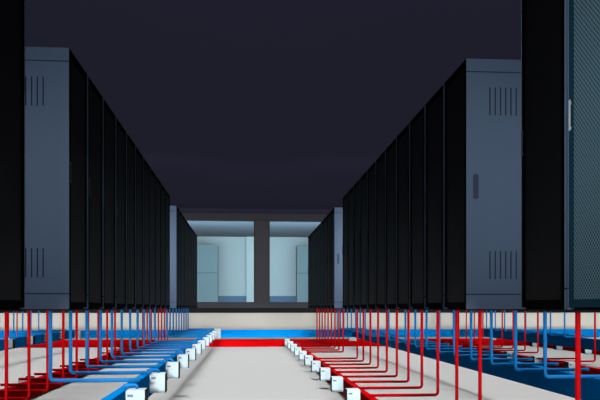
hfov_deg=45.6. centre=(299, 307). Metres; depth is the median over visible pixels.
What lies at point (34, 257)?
vent
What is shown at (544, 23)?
rack
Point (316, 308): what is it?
conduit
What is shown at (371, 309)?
conduit
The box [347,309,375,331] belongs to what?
conduit
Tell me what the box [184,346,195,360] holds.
box
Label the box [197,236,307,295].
wall
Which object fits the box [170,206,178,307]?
rack
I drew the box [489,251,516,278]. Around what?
vent
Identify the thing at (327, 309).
conduit
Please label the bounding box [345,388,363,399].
box
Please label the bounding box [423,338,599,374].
duct
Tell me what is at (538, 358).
conduit
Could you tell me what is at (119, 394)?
duct
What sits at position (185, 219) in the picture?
rack
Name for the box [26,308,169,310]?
floor
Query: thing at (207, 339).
box
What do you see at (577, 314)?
conduit
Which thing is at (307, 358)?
box
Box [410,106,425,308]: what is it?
rack
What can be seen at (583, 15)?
rack
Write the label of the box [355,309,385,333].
conduit
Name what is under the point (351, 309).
conduit
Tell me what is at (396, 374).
conduit
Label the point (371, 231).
rack
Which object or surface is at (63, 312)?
conduit
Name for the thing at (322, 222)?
rack
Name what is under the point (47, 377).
conduit
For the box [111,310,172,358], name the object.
conduit
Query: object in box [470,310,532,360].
conduit
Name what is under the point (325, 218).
rack
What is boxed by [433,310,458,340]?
conduit
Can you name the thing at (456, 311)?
conduit
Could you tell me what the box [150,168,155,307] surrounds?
rack
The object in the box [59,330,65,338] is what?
box
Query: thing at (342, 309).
conduit
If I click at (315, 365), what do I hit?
box
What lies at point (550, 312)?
conduit
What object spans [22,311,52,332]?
conduit
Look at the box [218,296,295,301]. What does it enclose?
baseboard
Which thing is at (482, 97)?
rack
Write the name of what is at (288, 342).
box
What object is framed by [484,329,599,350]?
duct
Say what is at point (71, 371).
conduit
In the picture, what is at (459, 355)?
conduit
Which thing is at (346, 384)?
duct
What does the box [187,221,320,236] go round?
ceiling
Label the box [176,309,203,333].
conduit
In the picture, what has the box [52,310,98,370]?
conduit
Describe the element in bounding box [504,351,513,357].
box
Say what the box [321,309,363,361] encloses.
conduit
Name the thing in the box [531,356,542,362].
box
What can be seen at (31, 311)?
conduit
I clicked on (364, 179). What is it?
rack
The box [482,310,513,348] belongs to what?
conduit
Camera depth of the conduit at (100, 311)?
7.81 m
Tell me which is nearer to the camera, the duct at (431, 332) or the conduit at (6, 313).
the conduit at (6, 313)
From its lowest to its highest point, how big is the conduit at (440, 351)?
0.587 m
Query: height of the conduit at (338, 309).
0.900 m
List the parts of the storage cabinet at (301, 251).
door, door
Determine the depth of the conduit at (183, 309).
18.35 m
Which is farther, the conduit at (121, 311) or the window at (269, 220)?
the window at (269, 220)
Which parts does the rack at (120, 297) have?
perforated panel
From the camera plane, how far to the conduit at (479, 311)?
6.07 m
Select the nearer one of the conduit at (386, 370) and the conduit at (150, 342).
the conduit at (386, 370)
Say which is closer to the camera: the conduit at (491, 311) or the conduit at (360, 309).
the conduit at (491, 311)
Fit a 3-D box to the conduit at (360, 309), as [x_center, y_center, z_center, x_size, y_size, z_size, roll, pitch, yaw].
[1.701,0.318,16.020,0.736,0.587,0.032,0,0,-4]
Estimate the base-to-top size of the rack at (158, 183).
2.012 m
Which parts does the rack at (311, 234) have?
perforated panel, panel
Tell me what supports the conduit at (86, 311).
attached to the duct at (119, 394)
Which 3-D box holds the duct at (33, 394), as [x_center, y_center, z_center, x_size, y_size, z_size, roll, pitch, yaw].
[-3.653,1.041,11.857,0.075,0.220,18.200,0,0,-4]
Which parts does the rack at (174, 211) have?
panel, door, perforated panel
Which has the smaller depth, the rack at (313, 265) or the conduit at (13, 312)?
the conduit at (13, 312)
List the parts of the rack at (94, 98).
panel, perforated panel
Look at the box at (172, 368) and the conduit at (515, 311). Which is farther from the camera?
the box at (172, 368)
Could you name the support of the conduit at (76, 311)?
attached to the duct at (33, 394)
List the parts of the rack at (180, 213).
panel, perforated panel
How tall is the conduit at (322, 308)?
0.900 m
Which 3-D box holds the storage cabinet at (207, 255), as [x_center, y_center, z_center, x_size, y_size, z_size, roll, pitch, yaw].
[-3.777,-1.190,27.493,1.240,2.380,0.600,0,0,-4]
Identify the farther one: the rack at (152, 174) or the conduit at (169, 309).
the conduit at (169, 309)
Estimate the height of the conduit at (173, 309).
0.587 m
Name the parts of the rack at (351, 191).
perforated panel, panel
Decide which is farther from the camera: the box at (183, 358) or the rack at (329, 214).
the rack at (329, 214)
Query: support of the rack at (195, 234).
on the floor
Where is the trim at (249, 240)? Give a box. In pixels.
[246,237,253,301]
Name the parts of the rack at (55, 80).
panel, door, perforated panel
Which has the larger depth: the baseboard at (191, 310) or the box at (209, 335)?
the baseboard at (191, 310)
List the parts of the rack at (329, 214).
perforated panel, panel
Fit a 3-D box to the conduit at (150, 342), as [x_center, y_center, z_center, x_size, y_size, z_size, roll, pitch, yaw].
[-2.138,0.318,11.855,0.736,0.587,0.032,0,0,-4]
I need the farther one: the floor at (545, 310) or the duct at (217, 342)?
the duct at (217, 342)
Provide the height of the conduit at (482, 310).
0.900 m
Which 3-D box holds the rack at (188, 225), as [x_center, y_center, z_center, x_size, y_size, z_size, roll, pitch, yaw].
[-3.150,-0.994,16.984,1.009,2.012,0.642,0,0,-4]
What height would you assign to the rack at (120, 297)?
2.012 m
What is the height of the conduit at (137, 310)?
0.587 m
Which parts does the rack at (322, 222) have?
perforated panel, panel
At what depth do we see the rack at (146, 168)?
9.84 m
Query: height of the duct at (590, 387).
0.220 m
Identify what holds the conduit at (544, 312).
attached to the duct at (590, 387)
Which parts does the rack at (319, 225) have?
perforated panel, panel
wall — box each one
[0,213,599,339]
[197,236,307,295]
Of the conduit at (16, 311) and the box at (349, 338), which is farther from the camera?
the box at (349, 338)
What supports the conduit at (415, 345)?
attached to the duct at (590, 387)
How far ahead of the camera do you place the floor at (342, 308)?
6.98 m
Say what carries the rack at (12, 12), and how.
on the floor at (8, 310)
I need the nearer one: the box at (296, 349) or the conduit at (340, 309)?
the box at (296, 349)
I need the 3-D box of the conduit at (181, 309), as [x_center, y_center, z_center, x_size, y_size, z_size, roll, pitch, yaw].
[-2.583,0.318,17.712,0.736,0.587,0.032,0,0,-4]
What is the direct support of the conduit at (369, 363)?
attached to the duct at (346, 384)
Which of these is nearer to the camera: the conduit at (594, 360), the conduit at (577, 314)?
the conduit at (577, 314)
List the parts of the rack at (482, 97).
panel, panel, perforated panel, door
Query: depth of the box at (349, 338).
20.64 m
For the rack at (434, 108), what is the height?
2.012 m
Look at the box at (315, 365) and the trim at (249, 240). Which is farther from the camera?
the trim at (249, 240)
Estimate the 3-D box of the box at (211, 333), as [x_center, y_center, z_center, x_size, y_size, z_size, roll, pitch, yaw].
[-2.174,0.690,17.457,0.186,0.220,0.162,0,0,-4]
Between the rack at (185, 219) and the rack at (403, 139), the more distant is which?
the rack at (185, 219)
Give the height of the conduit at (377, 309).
0.900 m
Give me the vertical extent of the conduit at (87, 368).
0.900 m
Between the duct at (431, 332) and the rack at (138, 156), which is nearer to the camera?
the rack at (138, 156)
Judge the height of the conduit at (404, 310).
0.587 m
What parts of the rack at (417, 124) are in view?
perforated panel, panel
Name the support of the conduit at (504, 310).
attached to the duct at (586, 343)
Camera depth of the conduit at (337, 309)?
19.99 m
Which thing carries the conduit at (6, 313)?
attached to the duct at (33, 394)
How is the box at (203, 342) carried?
attached to the duct at (119, 394)
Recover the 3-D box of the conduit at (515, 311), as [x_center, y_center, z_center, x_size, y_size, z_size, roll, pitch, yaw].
[2.401,0.318,6.819,0.736,0.587,0.032,0,0,-4]
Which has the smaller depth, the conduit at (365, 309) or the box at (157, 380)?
the box at (157, 380)
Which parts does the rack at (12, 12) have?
panel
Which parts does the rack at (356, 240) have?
perforated panel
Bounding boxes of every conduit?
[0,311,30,399]
[0,311,48,392]
[0,311,64,385]
[5,312,7,399]
[13,312,45,333]
[16,311,17,336]
[18,310,77,379]
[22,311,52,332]
[31,311,59,331]
[34,368,88,374]
[48,311,139,382]
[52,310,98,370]
[60,310,107,366]
[69,311,150,374]
[72,310,115,363]
[80,354,122,360]
[85,310,159,367]
[99,310,166,362]
[102,348,138,353]
[108,309,143,351]
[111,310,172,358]
[116,309,147,349]
[119,309,151,347]
[120,310,178,354]
[129,309,182,351]
[131,309,158,344]
[133,309,161,343]
[136,309,186,348]
[139,309,164,341]
[141,309,167,340]
[143,309,190,346]
[149,309,193,343]
[154,309,195,341]
[166,309,202,337]
[169,309,200,335]
[173,309,205,334]
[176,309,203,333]
[178,309,208,332]
[181,309,207,331]
[183,309,211,330]
[185,308,210,329]
[187,308,213,328]
[291,308,317,340]
[293,308,319,341]
[295,308,322,342]
[296,309,325,343]
[298,309,328,345]
[301,309,331,346]
[303,309,335,348]
[305,309,339,350]
[308,309,343,352]
[317,309,357,358]
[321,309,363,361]
[325,309,370,364]
[330,309,378,368]
[336,309,387,372]
[337,309,361,328]
[340,309,366,329]
[343,309,397,377]
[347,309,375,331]
[350,310,409,382]
[351,309,380,332]
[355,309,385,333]
[359,310,422,389]
[360,309,391,334]
[365,309,398,335]
[369,310,438,396]
[371,309,403,336]
[388,309,424,340]
[398,341,435,342]
[404,310,449,344]
[414,310,461,347]
[425,310,475,349]
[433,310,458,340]
[439,310,489,353]
[440,310,466,341]
[447,310,474,342]
[453,310,510,356]
[455,310,457,399]
[458,310,483,344]
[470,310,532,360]
[473,310,502,347]
[478,310,481,399]
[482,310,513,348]
[486,310,511,329]
[490,310,558,365]
[493,311,525,350]
[495,310,522,330]
[503,311,538,352]
[504,310,529,331]
[514,310,588,371]
[526,332,555,333]
[538,358,574,359]
[543,311,599,378]
[550,312,583,335]
[553,312,595,361]
[564,312,598,337]
[575,312,580,399]
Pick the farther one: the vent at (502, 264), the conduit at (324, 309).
the conduit at (324, 309)
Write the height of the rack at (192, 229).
2.012 m
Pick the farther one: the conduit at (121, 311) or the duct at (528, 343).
the duct at (528, 343)
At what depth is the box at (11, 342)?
14.01 m
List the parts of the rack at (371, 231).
perforated panel, panel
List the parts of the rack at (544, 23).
handle, panel, panel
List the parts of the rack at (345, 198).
perforated panel, panel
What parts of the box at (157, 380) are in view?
trim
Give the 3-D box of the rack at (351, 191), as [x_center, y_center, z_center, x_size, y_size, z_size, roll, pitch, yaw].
[1.348,-0.994,12.108,1.009,2.012,0.642,0,0,-4]
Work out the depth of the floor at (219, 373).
12.12 m
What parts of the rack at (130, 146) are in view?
panel, perforated panel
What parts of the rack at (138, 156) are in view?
panel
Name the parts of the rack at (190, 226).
perforated panel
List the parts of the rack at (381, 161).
perforated panel, panel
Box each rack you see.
[0,0,24,309]
[24,47,86,308]
[87,76,102,308]
[103,99,115,308]
[115,117,125,308]
[126,133,134,307]
[135,146,142,307]
[143,157,149,307]
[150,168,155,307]
[156,176,160,307]
[161,184,165,307]
[166,191,169,307]
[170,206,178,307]
[179,210,181,307]
[182,215,184,307]
[185,219,186,307]
[187,222,189,307]
[190,226,191,307]
[192,229,193,307]
[194,232,194,307]
[195,234,196,307]
[308,235,309,307]
[310,232,312,307]
[312,230,314,307]
[315,226,317,307]
[317,223,320,307]
[320,220,323,307]
[323,216,326,307]
[327,212,330,307]
[330,207,342,307]
[342,193,347,307]
[348,186,353,307]
[353,179,359,307]
[360,170,367,307]
[367,161,375,307]
[376,150,385,307]
[385,138,396,307]
[397,123,409,308]
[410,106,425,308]
[425,84,444,308]
[444,58,521,308]
[521,0,568,309]
[568,0,599,309]
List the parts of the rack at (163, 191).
perforated panel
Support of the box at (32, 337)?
attached to the duct at (39, 338)
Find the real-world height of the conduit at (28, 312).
0.900 m
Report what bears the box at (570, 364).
attached to the duct at (592, 371)
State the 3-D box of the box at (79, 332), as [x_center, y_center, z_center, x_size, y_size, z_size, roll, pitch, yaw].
[-6.150,0.772,19.790,0.140,0.235,0.200,0,0,-4]
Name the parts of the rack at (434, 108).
panel, panel, perforated panel, panel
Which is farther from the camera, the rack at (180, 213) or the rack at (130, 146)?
the rack at (180, 213)
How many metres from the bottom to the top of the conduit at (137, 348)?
0.900 m
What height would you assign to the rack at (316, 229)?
2.012 m
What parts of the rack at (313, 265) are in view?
perforated panel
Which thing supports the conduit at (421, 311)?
attached to the duct at (346, 384)
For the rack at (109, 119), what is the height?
2.012 m
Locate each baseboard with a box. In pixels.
[0,308,599,312]
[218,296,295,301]
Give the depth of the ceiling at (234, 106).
9.30 m
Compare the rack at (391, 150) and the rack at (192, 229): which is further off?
the rack at (192, 229)
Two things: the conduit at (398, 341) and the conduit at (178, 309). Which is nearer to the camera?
the conduit at (398, 341)
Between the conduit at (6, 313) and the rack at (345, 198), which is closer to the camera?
the conduit at (6, 313)
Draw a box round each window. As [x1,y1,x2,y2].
[186,219,254,302]
[269,220,321,302]
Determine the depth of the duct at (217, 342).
21.18 m
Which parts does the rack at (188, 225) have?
panel, perforated panel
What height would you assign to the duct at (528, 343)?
0.220 m
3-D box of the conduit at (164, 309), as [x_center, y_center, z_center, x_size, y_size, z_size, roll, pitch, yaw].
[-3.952,0.474,18.953,0.736,0.900,0.032,0,0,-4]
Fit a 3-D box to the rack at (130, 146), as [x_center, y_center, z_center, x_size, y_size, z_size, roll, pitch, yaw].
[-2.500,-0.994,8.452,1.009,2.012,0.642,0,0,-4]
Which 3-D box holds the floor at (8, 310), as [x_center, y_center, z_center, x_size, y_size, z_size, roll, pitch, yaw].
[-2.167,0.018,4.017,1.000,0.012,0.721,0,0,-4]
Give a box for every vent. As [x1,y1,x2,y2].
[25,76,43,105]
[25,248,43,277]
[489,87,516,115]
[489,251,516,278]
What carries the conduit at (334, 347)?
attached to the duct at (346, 384)
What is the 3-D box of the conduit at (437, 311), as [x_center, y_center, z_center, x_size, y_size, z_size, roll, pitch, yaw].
[1.080,0.474,7.391,0.736,0.900,0.032,0,0,-4]
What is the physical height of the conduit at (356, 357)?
0.900 m
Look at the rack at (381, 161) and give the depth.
9.35 m
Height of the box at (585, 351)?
0.360 m
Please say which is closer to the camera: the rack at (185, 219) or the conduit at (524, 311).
the conduit at (524, 311)
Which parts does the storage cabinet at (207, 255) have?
door, door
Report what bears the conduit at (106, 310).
attached to the duct at (33, 394)
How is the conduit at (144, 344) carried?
attached to the duct at (119, 394)
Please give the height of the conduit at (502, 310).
0.900 m
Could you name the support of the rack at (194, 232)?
on the floor
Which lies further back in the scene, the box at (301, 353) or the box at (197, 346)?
the box at (301, 353)
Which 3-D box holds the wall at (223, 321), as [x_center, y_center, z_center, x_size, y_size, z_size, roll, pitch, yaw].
[0.243,-0.924,23.160,34.000,4.192,0.210,0,0,-4]
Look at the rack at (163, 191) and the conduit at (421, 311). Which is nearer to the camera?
the conduit at (421, 311)
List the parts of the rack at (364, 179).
panel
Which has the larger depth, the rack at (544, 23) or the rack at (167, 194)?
the rack at (167, 194)
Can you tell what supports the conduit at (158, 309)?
attached to the duct at (33, 394)
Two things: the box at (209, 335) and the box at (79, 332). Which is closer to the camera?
the box at (209, 335)
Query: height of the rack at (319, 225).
2.012 m
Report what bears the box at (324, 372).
attached to the duct at (346, 384)
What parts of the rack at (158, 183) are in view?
perforated panel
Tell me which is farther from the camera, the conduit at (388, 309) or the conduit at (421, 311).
the conduit at (388, 309)
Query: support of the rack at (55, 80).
on the floor at (126, 308)
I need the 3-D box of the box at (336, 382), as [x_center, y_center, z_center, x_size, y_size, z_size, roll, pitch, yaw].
[0.488,0.962,8.984,0.197,0.180,0.162,0,0,-4]
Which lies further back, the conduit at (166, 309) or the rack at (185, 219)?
the rack at (185, 219)
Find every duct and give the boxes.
[0,329,599,337]
[0,330,73,350]
[0,339,152,398]
[20,338,528,347]
[101,330,212,399]
[290,339,377,399]
[352,333,599,399]
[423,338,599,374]
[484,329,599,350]
[527,342,599,354]
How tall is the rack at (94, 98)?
2.012 m
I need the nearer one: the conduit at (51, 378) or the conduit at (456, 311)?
the conduit at (51, 378)
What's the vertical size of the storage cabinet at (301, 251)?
2.380 m
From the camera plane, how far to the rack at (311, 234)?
19.28 m
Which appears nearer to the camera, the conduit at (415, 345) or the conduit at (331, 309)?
the conduit at (415, 345)
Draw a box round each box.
[4,337,14,347]
[25,334,34,344]
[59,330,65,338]
[78,331,81,339]
[122,384,147,399]
[147,369,166,392]
[163,359,179,378]
[176,351,188,367]
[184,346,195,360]
[192,342,201,354]
[196,338,205,349]
[201,335,209,345]
[204,333,211,342]
[208,331,214,339]
[213,329,220,338]
[287,341,294,348]
[290,344,298,351]
[294,347,302,355]
[299,351,308,359]
[304,355,314,365]
[311,360,322,371]
[319,367,332,380]
[330,376,345,391]
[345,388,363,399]
[348,337,355,340]
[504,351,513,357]
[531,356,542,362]
[553,333,562,349]
[564,361,574,372]
[581,349,591,353]
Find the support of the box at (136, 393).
attached to the duct at (119, 394)
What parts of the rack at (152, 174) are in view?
perforated panel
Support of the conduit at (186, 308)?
attached to the duct at (119, 394)
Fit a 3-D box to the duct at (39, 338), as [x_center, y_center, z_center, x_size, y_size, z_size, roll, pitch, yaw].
[-5.835,0.728,14.143,0.070,0.220,11.090,0,0,-4]
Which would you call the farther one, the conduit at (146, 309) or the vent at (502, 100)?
the conduit at (146, 309)
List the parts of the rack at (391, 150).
perforated panel, panel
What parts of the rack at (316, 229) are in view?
perforated panel, panel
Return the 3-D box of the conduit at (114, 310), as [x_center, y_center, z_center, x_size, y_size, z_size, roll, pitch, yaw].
[-3.404,0.474,11.758,0.736,0.900,0.032,0,0,-4]
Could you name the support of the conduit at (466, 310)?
attached to the duct at (592, 371)
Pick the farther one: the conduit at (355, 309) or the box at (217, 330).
the box at (217, 330)
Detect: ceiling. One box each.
[25,0,521,213]
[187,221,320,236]
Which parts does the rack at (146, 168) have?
panel, perforated panel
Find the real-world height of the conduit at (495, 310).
0.587 m
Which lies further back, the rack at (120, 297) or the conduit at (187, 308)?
the conduit at (187, 308)
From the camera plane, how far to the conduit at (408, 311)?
8.74 m
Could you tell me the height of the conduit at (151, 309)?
0.900 m
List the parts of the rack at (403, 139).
panel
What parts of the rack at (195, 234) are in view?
panel, perforated panel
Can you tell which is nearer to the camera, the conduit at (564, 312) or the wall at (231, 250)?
the conduit at (564, 312)
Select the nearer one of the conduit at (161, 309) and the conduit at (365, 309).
the conduit at (365, 309)
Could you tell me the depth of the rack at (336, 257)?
14.27 m
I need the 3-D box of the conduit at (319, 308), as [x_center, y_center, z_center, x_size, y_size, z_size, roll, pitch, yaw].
[0.176,0.474,19.267,0.736,0.900,0.032,0,0,-4]
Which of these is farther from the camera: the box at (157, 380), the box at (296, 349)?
the box at (296, 349)
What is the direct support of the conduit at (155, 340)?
attached to the duct at (119, 394)
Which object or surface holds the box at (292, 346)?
attached to the duct at (346, 384)
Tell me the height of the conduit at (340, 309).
0.587 m
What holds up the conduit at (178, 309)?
attached to the duct at (119, 394)
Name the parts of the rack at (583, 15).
handle, panel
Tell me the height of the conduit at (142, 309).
0.900 m
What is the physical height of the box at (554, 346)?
0.360 m
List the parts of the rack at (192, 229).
perforated panel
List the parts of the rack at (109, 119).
panel, perforated panel, panel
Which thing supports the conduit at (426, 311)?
attached to the duct at (590, 387)
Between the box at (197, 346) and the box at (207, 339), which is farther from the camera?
the box at (207, 339)
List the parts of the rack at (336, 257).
perforated panel, panel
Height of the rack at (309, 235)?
2.012 m
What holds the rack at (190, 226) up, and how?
on the floor
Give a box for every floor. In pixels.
[0,309,25,311]
[0,346,599,399]
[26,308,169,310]
[342,308,517,309]
[518,309,599,311]
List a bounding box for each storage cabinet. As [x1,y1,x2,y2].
[197,245,217,301]
[296,246,307,301]
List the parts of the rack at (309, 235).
perforated panel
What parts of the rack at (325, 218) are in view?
perforated panel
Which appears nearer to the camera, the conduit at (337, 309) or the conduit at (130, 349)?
the conduit at (130, 349)
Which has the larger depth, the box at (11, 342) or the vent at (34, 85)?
the box at (11, 342)
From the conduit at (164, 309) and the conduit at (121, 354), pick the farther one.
the conduit at (164, 309)
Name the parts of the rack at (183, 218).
panel, perforated panel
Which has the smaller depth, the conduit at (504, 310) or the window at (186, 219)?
the conduit at (504, 310)
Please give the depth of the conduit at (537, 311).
14.40 m
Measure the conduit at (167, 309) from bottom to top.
0.900 m
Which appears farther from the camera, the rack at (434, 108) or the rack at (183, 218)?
the rack at (183, 218)
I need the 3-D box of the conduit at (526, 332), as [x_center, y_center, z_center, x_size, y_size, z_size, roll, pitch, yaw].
[5.556,0.318,16.491,0.736,0.587,0.032,0,0,-4]

